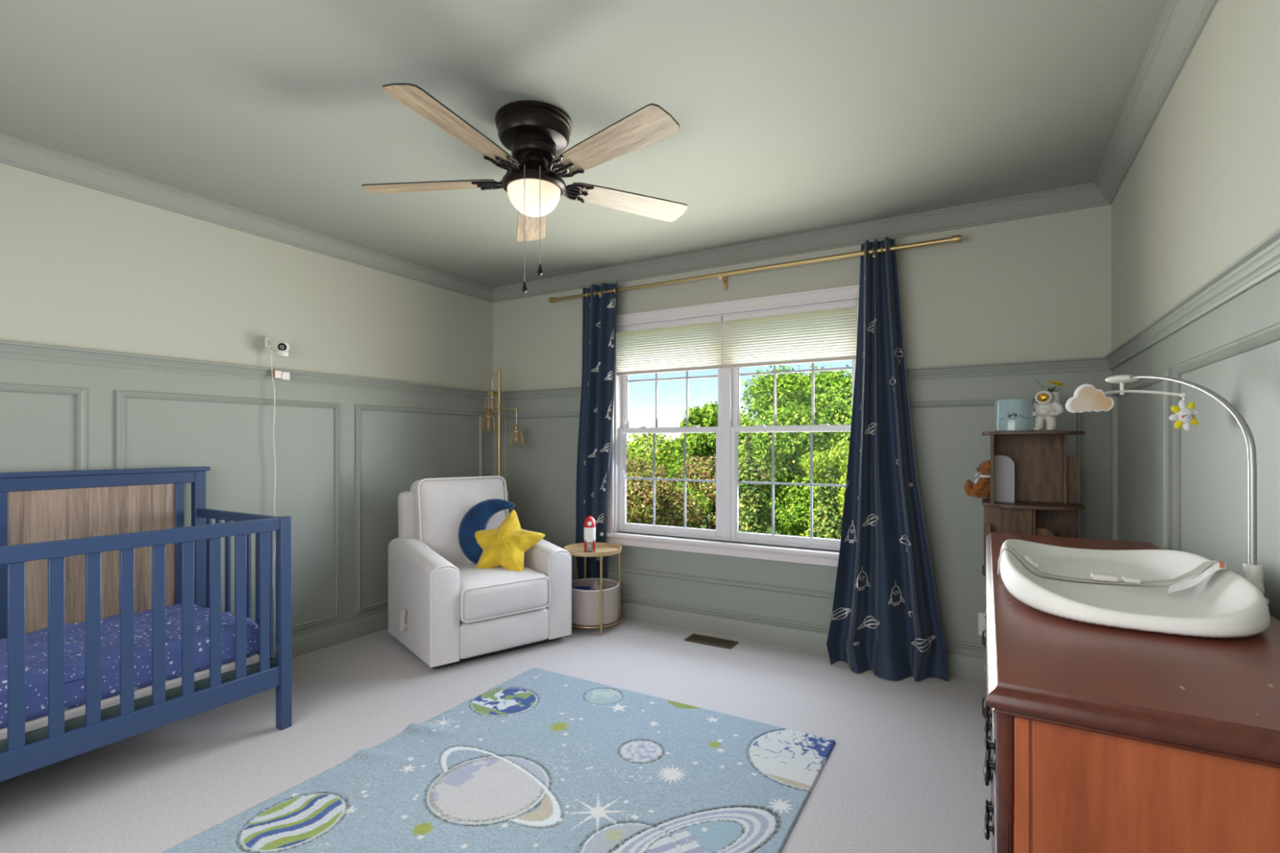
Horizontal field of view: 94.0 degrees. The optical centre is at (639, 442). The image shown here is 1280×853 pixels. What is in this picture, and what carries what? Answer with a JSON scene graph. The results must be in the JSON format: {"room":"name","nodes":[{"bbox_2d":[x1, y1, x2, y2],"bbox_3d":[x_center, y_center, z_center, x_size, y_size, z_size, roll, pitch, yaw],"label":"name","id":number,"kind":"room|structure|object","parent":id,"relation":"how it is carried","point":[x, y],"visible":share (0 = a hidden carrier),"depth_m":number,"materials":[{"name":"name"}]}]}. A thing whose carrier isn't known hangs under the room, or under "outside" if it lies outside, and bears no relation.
{"room":"bedroom","nodes":[
{"label":"bedroom","id":0,"kind":"room"},
{"bbox_2d":[0,162,493,643],"bbox_3d":[-2.155,0.004,3.228,0.120,2.440,3.920,0,0,30],"label":"wall","id":1,"kind":"structure","parent":0,"point":[82,267],"depth_m":3.17,"materials":[{"name":"grey paint"}]},
{"bbox_2d":[0,382,86,470],"bbox_3d":[-2.704,0.416,2.146,0.017,1.310,1.097,0,0,30],"label":"trim","id":2,"kind":"structure","parent":1,"relation":"attached to","point":[81,393],"depth_m":2.59,"materials":[{"name":"grey paint"}]},
{"bbox_2d":[115,390,340,635],"bbox_3d":[-2.105,0.416,3.179,0.017,1.310,1.086,0,0,30],"label":"trim","id":3,"kind":"structure","parent":1,"relation":"attached to","point":[121,395],"depth_m":3.40,"materials":[{"name":"grey paint"}]},
{"bbox_2d":[0,341,490,399],"bbox_3d":[-2.120,-0.374,3.138,0.032,0.062,3.800,0,0,30],"label":"trim","id":4,"kind":"structure","parent":1,"relation":"attached to","point":[7,349],"depth_m":2.99,"materials":[{"name":"grey paint"}]},
{"bbox_2d":[0,132,493,302],"bbox_3d":[-2.099,-1.171,3.126,0.080,0.092,3.800,0,0,30],"label":"trim","id":5,"kind":"structure","parent":1,"relation":"attached to","point":[15,152],"depth_m":2.99,"materials":[{"name":"grey paint"}]},
{"bbox_2d":[264,336,289,356],"bbox_3d":[-1.990,-0.527,3.281,0.128,0.108,0.063,0,0,14],"label":"monitor","id":6,"kind":"object","parent":1,"relation":"attached to","point":[282,347],"visible":1,"depth_m":3.26,"materials":[{"name":"white plastic"}]},
{"bbox_2d":[271,351,289,653],"bbox_3d":[-1.989,0.328,3.303,0.019,1.651,0.098,0,0,42],"label":"cord","id":7,"kind":"object","parent":6,"relation":"hanging from","point":[277,374],"visible":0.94,"depth_m":3.28,"materials":[{"name":"white plastic"}]},
{"bbox_2d":[272,610,388,658],"bbox_3d":[-2.127,1.167,3.142,0.015,0.112,3.800,0,0,30],"label":"baseboard","id":8,"kind":"structure","parent":1,"relation":"attached to","point":[322,638],"depth_m":3.63,"materials":[{"name":"grey paint"}]},
{"bbox_2d":[355,404,483,613],"bbox_3d":[-1.506,0.416,4.211,0.017,1.310,1.088,0,0,30],"label":"trim","id":9,"kind":"structure","parent":1,"relation":"attached to","point":[358,608],"depth_m":3.76,"materials":[{"name":"grey paint"}]},
{"bbox_2d":[275,350,288,356],"bbox_3d":[-1.962,-0.488,3.273,0.060,0.030,0.060,0,0,30],"label":"mount","id":10,"kind":"object","parent":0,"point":[278,353],"depth_m":3.25,"materials":[{"name":"white plastic"}]},
{"bbox_2d":[0,617,991,852],"bbox_3d":[-0.431,1.274,2.159,4.175,0.100,4.040,0,0,30],"label":"floor","id":11,"kind":"structure","parent":0,"point":[903,771],"depth_m":2.47,"materials":[{"name":"carpet"}]},
{"bbox_2d":[0,466,291,782],"bbox_3d":[-2.192,0.671,2.173,0.796,1.105,1.418,0,0,30],"label":"crib","id":12,"kind":"object","parent":11,"relation":"on","point":[89,547],"visible":0.85,"depth_m":2.38,"materials":[{"name":"blue paint"}]},
{"bbox_2d":[0,603,259,740],"bbox_3d":[-2.191,0.840,2.171,0.640,0.202,1.225,0,0,30],"label":"mattress","id":13,"kind":"object","parent":12,"relation":"on","point":[36,642],"visible":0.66,"depth_m":2.20,"materials":[{"name":"blue star-patterned fabric"},{"name":"white fabric"}]},
{"bbox_2d":[388,475,571,668],"bbox_3d":[-1.019,0.724,3.688,0.915,1.000,0.853,0,0,-39],"label":"recliner","id":14,"kind":"object","parent":11,"relation":"on","point":[446,610],"visible":0.84,"depth_m":3.48,"materials":[{"name":"grey fabric"}]},
{"bbox_2d":[411,477,506,564],"bbox_3d":[-1.168,0.535,3.909,0.596,0.618,0.255,0,0,-39],"label":"cushion","id":15,"kind":"object","parent":14,"relation":"on","point":[439,505],"depth_m":3.76,"materials":[{"name":"grey fabric"}]},
{"bbox_2d":[457,498,515,564],"bbox_3d":[-0.963,0.574,3.792,0.374,0.424,0.211,0,0,-12],"label":"pillow","id":16,"kind":"object","parent":14,"relation":"on","point":[477,518],"visible":0.59,"depth_m":3.76,"materials":[{"name":"blue fabric"}]},
{"bbox_2d":[453,562,548,622],"bbox_3d":[-0.945,0.883,3.631,0.554,0.254,0.669,0,0,-39],"label":"seat cushion","id":17,"kind":"object","parent":14,"relation":"on","point":[499,594],"depth_m":3.40,"materials":[{"name":"grey fabric"}]},
{"bbox_2d":[474,509,545,571],"bbox_3d":[-0.831,0.616,3.707,0.484,0.371,0.284,0,0,7],"label":"star pillow","id":18,"kind":"object","parent":14,"relation":"on","point":[504,546],"visible":0.98,"depth_m":3.65,"materials":[{"name":"yellow fabric"}]},
{"bbox_2d":[160,667,835,852],"bbox_3d":[-0.503,1.207,1.767,1.585,0.032,2.450,0,0,30],"label":"area rug","id":19,"kind":"object","parent":11,"relation":"on","point":[540,761],"visible":1,"depth_m":2.11,"materials":[{"name":"blue carpet"}]},
{"bbox_2d":[480,368,524,476],"bbox_3d":[-1.036,0.339,4.417,0.328,1.770,0.250,0,0,30],"label":"floor lamp","id":20,"kind":"object","parent":11,"relation":"on","point":[491,393],"visible":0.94,"depth_m":4.41,"materials":[{"name":"gold metal"}]},
{"bbox_2d":[485,408,491,417],"bbox_3d":[-1.131,-0.218,4.461,0.044,0.062,0.044,0,0,30],"label":"socket","id":21,"kind":"object","parent":20,"relation":"attached to","point":[488,415],"depth_m":4.45,"materials":[{"name":"gold metal"}]},
{"bbox_2d":[488,390,495,398],"bbox_3d":[-1.095,-0.358,4.421,0.044,0.062,0.044,0,0,30],"label":"socket","id":22,"kind":"object","parent":20,"relation":"attached to","point":[491,393],"depth_m":4.41,"materials":[{"name":"gold metal"}]},
{"bbox_2d":[513,423,519,432],"bbox_3d":[-0.915,-0.108,4.421,0.044,0.062,0.044,0,0,30],"label":"socket","id":23,"kind":"object","parent":20,"relation":"attached to","point":[516,428],"depth_m":4.41,"materials":[{"name":"gold metal"}]},
{"bbox_2d":[564,542,622,635],"bbox_3d":[-0.313,0.959,3.959,0.384,0.530,0.384,0,0,30],"label":"side table","id":24,"kind":"object","parent":11,"relation":"on","point":[602,549],"visible":0.68,"depth_m":3.93,"materials":[{"name":"beige wood"}]},
{"bbox_2d":[583,515,595,552],"bbox_3d":[-0.329,0.598,3.907,0.078,0.235,0.081,0,0,-4],"label":"toy rocket","id":25,"kind":"object","parent":24,"relation":"on","point":[589,526],"visible":0.97,"depth_m":3.88,"materials":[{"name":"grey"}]},
{"bbox_2d":[564,542,622,556],"bbox_3d":[-0.313,0.709,3.959,0.384,0.030,0.384,0,0,30],"label":"tray","id":26,"kind":"object","parent":24,"relation":"on","point":[602,549],"depth_m":3.96,"materials":[{"name":"beige wood"}]},
{"bbox_2d":[571,577,619,626],"bbox_3d":[-0.313,1.052,3.959,0.351,0.230,0.351,0,0,30],"label":"fabric basket","id":27,"kind":"object","parent":24,"relation":"in","point":[585,604],"visible":0.8,"depth_m":3.82,"materials":[{"name":"beige fabric"}]},
{"bbox_2d":[573,586,590,590],"bbox_3d":[-0.392,1.059,3.982,0.120,0.185,0.100,0,0,1],"label":"block","id":28,"kind":"object","parent":27,"relation":"in","point":[581,588],"visible":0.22,"depth_m":3.97,"materials":[{"name":"blue plastic"}]},
{"bbox_2d":[591,579,599,590],"bbox_3d":[-0.294,1.036,4.001,0.070,0.235,0.070,0,0,30],"label":"cone","id":29,"kind":"object","parent":27,"relation":"in","point":[596,585],"visible":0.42,"depth_m":3.98,"materials":[{"name":"grey"}]},
{"bbox_2d":[684,633,737,648],"bbox_3d":[0.437,1.218,3.663,0.304,0.010,0.128,0,0,30],"label":"floor vent","id":30,"kind":"object","parent":11,"relation":"in","point":[697,638],"visible":1,"depth_m":3.65,"materials":[{"name":"black metal"}]},
{"bbox_2d":[982,431,1084,722],"bbox_3d":[1.717,0.588,2.624,0.370,1.272,0.370,0,0,30],"label":"corner shelf","id":31,"kind":"object","parent":11,"relation":"on","point":[1035,485],"visible":0.48,"depth_m":2.62,"materials":[{"name":"brown wood"}]},
{"bbox_2d":[964,459,990,498],"bbox_3d":[1.612,0.171,2.821,0.136,0.182,0.129,0,0,30],"label":"teddy bear","id":32,"kind":"object","parent":31,"relation":"on","point":[980,489],"visible":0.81,"depth_m":2.78},
{"bbox_2d":[995,398,1035,431],"bbox_3d":[1.632,-0.117,2.601,0.148,0.138,0.152,0,0,30],"label":"ceramic pot","id":33,"kind":"object","parent":31,"relation":"on","point":[1011,415],"visible":0.84,"depth_m":2.54,"materials":[{"name":"teal ceramic"}]},
{"bbox_2d":[1032,390,1064,431],"bbox_3d":[1.723,-0.134,2.530,0.125,0.175,0.100,0,0,7],"label":"planter","id":34,"kind":"object","parent":31,"relation":"on","point":[1048,407],"visible":0.98,"depth_m":2.51,"materials":[{"name":"grey ceramic"}]},
{"bbox_2d":[1033,377,1067,392],"bbox_3d":[1.755,-0.241,2.535,0.086,0.086,0.116,0,0,-13],"label":"flower","id":35,"kind":"object","parent":34,"relation":"on","point":[1056,383],"visible":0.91,"depth_m":2.53,"materials":[{"name":"yellow plant"}]},
{"bbox_2d":[982,532,1279,852],"bbox_3d":[1.061,0.773,1.374,0.466,0.900,1.590,0,0,30],"label":"dresser","id":36,"kind":"object","parent":11,"relation":"on","point":[1103,739],"visible":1,"depth_m":0.78,"materials":[{"name":"brown wood"}]},
{"bbox_2d":[997,539,1270,638],"bbox_3d":[1.031,0.284,1.316,0.415,0.080,0.742,0,0,30],"label":"changing pad","id":37,"kind":"object","parent":36,"relation":"on","point":[1169,592],"visible":1,"depth_m":1.20,"materials":[{"name":"white plastic"}]},
{"bbox_2d":[1104,374,1269,604],"bbox_3d":[1.241,0.070,1.425,0.209,0.504,0.435,0,0,21],"label":"mobile","id":38,"kind":"object","parent":36,"relation":"on","point":[1252,571],"visible":0.86,"depth_m":1.22,"materials":[{"name":"white plastic"}]},
{"bbox_2d":[1065,383,1114,413],"bbox_3d":[1.134,-0.111,1.501,0.120,0.072,0.023,0,0,0],"label":"toy","id":39,"kind":"object","parent":38,"relation":"hanging from","point":[1086,397],"visible":1,"depth_m":1.50,"materials":[{"name":"white fabric"}]},
{"bbox_2d":[1168,397,1200,431],"bbox_3d":[1.383,-0.073,1.514,0.078,0.085,0.025,0,0,0],"label":"toy","id":40,"kind":"object","parent":38,"relation":"hanging from","point":[1184,415],"visible":1,"depth_m":1.51,"materials":[{"name":"white fabric"}]},
{"bbox_2d":[0,0,1167,287],"bbox_3d":[-0.431,-1.266,2.159,4.175,0.100,4.040,0,0,30],"label":"ceiling","id":41,"kind":"structure","parent":0,"point":[793,117],"depth_m":2.11,"materials":[{"name":"grey paint"}]},
{"bbox_2d":[361,83,687,293],"bbox_3d":[-0.405,-0.876,2.220,1.288,0.680,1.264,0,0,30],"label":"ceiling fan","id":42,"kind":"object","parent":41,"relation":"hanging from","point":[535,132],"visible":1,"depth_m":2.16,"materials":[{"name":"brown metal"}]},
{"bbox_2d":[493,204,1111,658],"bbox_3d":[0.552,0.004,3.854,3.935,2.440,0.120,0,0,30],"label":"wall","id":43,"kind":"structure","parent":0,"point":[1034,288],"depth_m":3.19,"materials":[{"name":"grey paint"}]},
{"bbox_2d":[503,412,579,488],"bbox_3d":[-0.691,0.425,4.496,0.900,1.293,0.017,0,0,30],"label":"trim","id":44,"kind":"structure","parent":43,"relation":"attached to","point":[571,414],"depth_m":4.64,"materials":[{"name":"grey paint"}]},
{"bbox_2d":[616,316,722,375],"bbox_3d":[0.183,-0.639,4.018,0.791,0.330,0.032,0,0,30],"label":"cellular shade","id":45,"kind":"object","parent":43,"relation":"attached to","point":[695,344],"visible":1,"depth_m":4.00,"materials":[{"name":"fabric"}]},
{"bbox_2d":[619,368,720,537],"bbox_3d":[0.204,-0.098,4.073,0.777,1.414,0.069,0,0,30],"label":"window","id":46,"kind":"structure","parent":43,"relation":"in","point":[625,429],"depth_m":4.09,"materials":[{"name":"white plastic"}]},
{"bbox_2d":[625,432,715,527],"bbox_3d":[0.200,0.252,4.064,0.709,0.635,0.007,0,0,30],"label":"grille","id":47,"kind":"object","parent":46,"relation":"attached to","point":[628,525],"depth_m":4.12,"materials":[{"name":"grey plastic"}]},
{"bbox_2d":[628,370,718,427],"bbox_3d":[0.217,-0.438,4.095,0.709,0.665,0.007,0,0,30],"label":"grille","id":48,"kind":"object","parent":46,"relation":"attached to","point":[686,377],"depth_m":4.07,"materials":[{"name":"grey plastic"}]},
{"bbox_2d":[600,532,839,567],"bbox_3d":[0.527,0.672,3.791,1.813,0.082,0.105,0,0,30],"label":"trim","id":49,"kind":"structure","parent":43,"relation":"attached to","point":[814,557],"depth_m":3.74,"materials":[{"name":"white paint"}]},
{"bbox_2d":[607,565,834,632],"bbox_3d":[0.528,0.987,3.789,1.760,0.230,0.017,0,0,30],"label":"trim","id":50,"kind":"structure","parent":43,"relation":"attached to","point":[737,584],"depth_m":3.77,"materials":[{"name":"grey paint"}]},
{"bbox_2d":[605,284,859,532],"bbox_3d":[0.525,-0.130,3.786,1.803,1.524,0.024,0,0,30],"label":"trim","id":51,"kind":"structure","parent":43,"relation":"attached to","point":[848,292],"depth_m":3.80,"materials":[{"name":"white paint"}]},
{"bbox_2d":[614,298,857,551],"bbox_3d":[0.560,-0.092,3.847,1.643,1.448,0.114,0,0,30],"label":"trim","id":52,"kind":"structure","parent":43,"relation":"attached to","point":[726,374],"depth_m":3.84,"materials":[{"name":"white plastic"}]},
{"bbox_2d":[548,234,961,302],"bbox_3d":[0.509,-1.016,3.745,2.660,0.094,0.110,0,0,30],"label":"curtain rod","id":53,"kind":"object","parent":43,"relation":"attached to","point":[955,238],"visible":0.89,"depth_m":3.52,"materials":[{"name":"gold metal"}]},
{"bbox_2d":[575,280,617,579],"bbox_3d":[-0.300,0.058,4.193,0.398,2.319,0.113,0,0,30],"label":"curtain","id":54,"kind":"object","parent":53,"relation":"hanging from","point":[599,313],"visible":0.82,"depth_m":4.18,"materials":[{"name":"blue fabric"}]},
{"bbox_2d":[826,236,947,681],"bbox_3d":[1.297,0.058,3.165,0.595,2.319,0.196,0,0,30],"label":"curtain","id":55,"kind":"object","parent":53,"relation":"hanging from","point":[886,620],"visible":1,"depth_m":3.21,"materials":[{"name":"blue fabric"}]},
{"bbox_2d":[730,307,857,546],"bbox_3d":[0.932,-0.098,3.650,0.778,1.414,0.069,0,0,30],"label":"window","id":56,"kind":"structure","parent":43,"relation":"in","point":[736,428],"depth_m":3.70,"materials":[{"name":"white plastic"}]},
{"bbox_2d":[722,301,857,368],"bbox_3d":[0.886,-0.639,3.610,0.814,0.330,0.032,0,0,30],"label":"cellular shade","id":57,"kind":"object","parent":56,"relation":"attached to","point":[827,332],"visible":0.88,"depth_m":3.59,"materials":[{"name":"fabric"}]},
{"bbox_2d":[737,431,845,537],"bbox_3d":[0.928,0.252,3.642,0.710,0.635,0.007,0,0,30],"label":"grille","id":58,"kind":"object","parent":56,"relation":"attached to","point":[740,534],"depth_m":3.70,"materials":[{"name":"grey plastic"}]},
{"bbox_2d":[739,362,852,426],"bbox_3d":[0.945,-0.438,3.672,0.710,0.665,0.007,0,0,30],"label":"grille","id":59,"kind":"object","parent":56,"relation":"attached to","point":[812,370],"depth_m":3.64,"materials":[{"name":"grey plastic"}]},
{"bbox_2d":[493,182,1110,302],"bbox_3d":[0.502,-1.171,3.768,3.935,0.092,0.080,0,0,30],"label":"trim","id":60,"kind":"structure","parent":43,"relation":"attached to","point":[1083,196],"depth_m":3.41,"materials":[{"name":"grey paint"}]},
{"bbox_2d":[493,356,1109,399],"bbox_3d":[0.514,-0.374,3.789,3.935,0.062,0.032,0,0,30],"label":"trim","id":61,"kind":"structure","parent":43,"relation":"attached to","point":[1094,363],"depth_m":3.06,"materials":[{"name":"grey paint"}]},
{"bbox_2d":[620,601,986,681],"bbox_3d":[0.518,1.167,3.796,3.935,0.112,0.015,0,0,30],"label":"baseboard","id":62,"kind":"structure","parent":43,"relation":"attached to","point":[958,665],"depth_m":3.69,"materials":[{"name":"grey paint"}]},
{"bbox_2d":[977,612,986,635],"bbox_3d":[1.780,0.936,3.067,0.072,0.116,0.010,0,0,30],"label":"wall outlet","id":63,"kind":"object","parent":43,"relation":"attached to","point":[981,620],"visible":0.51,"depth_m":3.08,"materials":[{"name":"white plastic"}]},
{"bbox_2d":[909,396,1081,651],"bbox_3d":[1.739,0.425,3.086,0.880,1.293,0.017,0,0,30],"label":"trim","id":64,"kind":"structure","parent":43,"relation":"attached to","point":[1077,417],"depth_m":3.07,"materials":[{"name":"grey paint"}]},
{"bbox_2d":[1111,0,1279,621],"bbox_3d":[1.352,0.004,1.194,0.120,2.440,3.920,0,0,30],"label":"wall","id":65,"kind":"structure","parent":0,"point":[1202,189],"depth_m":1.58,"materials":[{"name":"grey paint"}]},
{"bbox_2d":[1112,368,1171,550],"bbox_3d":[1.920,0.416,2.309,0.017,1.310,0.940,0,0,30],"label":"trim","id":66,"kind":"structure","parent":65,"relation":"attached to","point":[1142,383],"depth_m":1.92,"materials":[{"name":"grey paint"}]},
{"bbox_2d":[1093,0,1218,204],"bbox_3d":[1.236,-1.171,1.192,0.080,0.092,3.800,0,0,30],"label":"trim","id":67,"kind":"structure","parent":65,"relation":"attached to","point":[1181,23],"depth_m":1.94,"materials":[{"name":"grey paint"}]},
{"bbox_2d":[1103,227,1279,369],"bbox_3d":[1.256,-0.374,1.180,0.032,0.062,3.800,0,0,30],"label":"trim","id":68,"kind":"structure","parent":65,"relation":"attached to","point":[1260,263],"depth_m":1.52,"materials":[{"name":"grey paint"}]},
{"bbox_2d":[1172,322,1279,551],"bbox_3d":[1.042,0.416,0.795,0.017,1.310,2.420,0,0,30],"label":"trim","id":69,"kind":"structure","parent":65,"relation":"attached to","point":[1271,334],"depth_m":1.79,"materials":[{"name":"grey paint"}]},
{"label":"outside","id":70,"kind":"structure","parent":0,"visible":0},
{"bbox_2d":[696,487,793,536],"bbox_3d":[21.548,4.424,43.975,120.000,0.200,89.400,0,0,30],"label":"ground","id":71,"kind":"structure","parent":70,"point":[765,495],"depth_m":30.34,"materials":[{"name":"green plant"}]},
{"bbox_2d":[626,433,686,522],"bbox_3d":[-0.559,1.934,15.975,4.275,4.789,1.791,0,0,22],"label":"leafy tree","id":72,"kind":"object","parent":71,"relation":"on","point":[635,449],"visible":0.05,"depth_m":15.28,"materials":[{"name":"green plant"}]},
{"bbox_2d":[626,444,706,528],"bbox_3d":[-0.465,2.180,12.596,3.802,4.298,2.028,0,0,18],"label":"shrub","id":73,"kind":"object","parent":71,"relation":"on","point":[639,493],"visible":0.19,"depth_m":12.07,"materials":[{"name":"green plant"}]},
{"bbox_2d":[648,435,715,511],"bbox_3d":[1.770,1.823,22.927,4.085,5.009,2.821,0,0,30],"label":"leafy tree","id":74,"kind":"object","parent":71,"relation":"on","point":[677,461],"visible":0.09,"depth_m":22.05,"materials":[{"name":"green plant"}]},
{"bbox_2d":[671,401,748,528],"bbox_3d":[2.090,1.538,17.777,2.368,5.577,2.190,0,0,-30],"label":"leafy tree","id":75,"kind":"object","parent":71,"relation":"on","point":[696,443],"visible":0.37,"depth_m":17.40,"materials":[{"name":"green plant"}]},
{"bbox_2d":[671,453,776,529],"bbox_3d":[1.764,2.294,13.734,2.737,4.069,1.809,0,0,9],"label":"shrub","id":76,"kind":"object","parent":71,"relation":"on","point":[709,490],"visible":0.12,"depth_m":13.62,"materials":[{"name":"green plant"}]},
{"bbox_2d":[738,424,771,533],"bbox_3d":[2.064,2.335,11.053,1.850,5.342,1.840,0,0,-11],"label":"arborvitae","id":77,"kind":"object","parent":71,"relation":"on","point":[752,517],"visible":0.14,"depth_m":10.88,"materials":[{"name":"green plant"}]},
{"bbox_2d":[738,363,852,537],"bbox_3d":[4.579,1.125,14.671,5.744,6.404,3.156,0,0,34],"label":"leafy tree","id":78,"kind":"object","parent":71,"relation":"on","point":[833,393],"visible":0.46,"depth_m":14.37,"materials":[{"name":"green plant"}]},
{"bbox_2d":[792,440,849,537],"bbox_3d":[4.337,2.108,11.906,2.518,4.440,1.891,0,0,18],"label":"shrub","id":79,"kind":"object","parent":71,"relation":"on","point":[839,460],"visible":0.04,"depth_m":12.15,"materials":[{"name":"green plant"}]},
{"bbox_2d":[806,463,843,539],"bbox_3d":[3.384,2.624,10.433,1.686,4.511,1.762,0,0,-10],"label":"arborvitae","id":80,"kind":"object","parent":71,"relation":"on","point":[828,526],"visible":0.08,"depth_m":10.32,"materials":[{"name":"green plant"}]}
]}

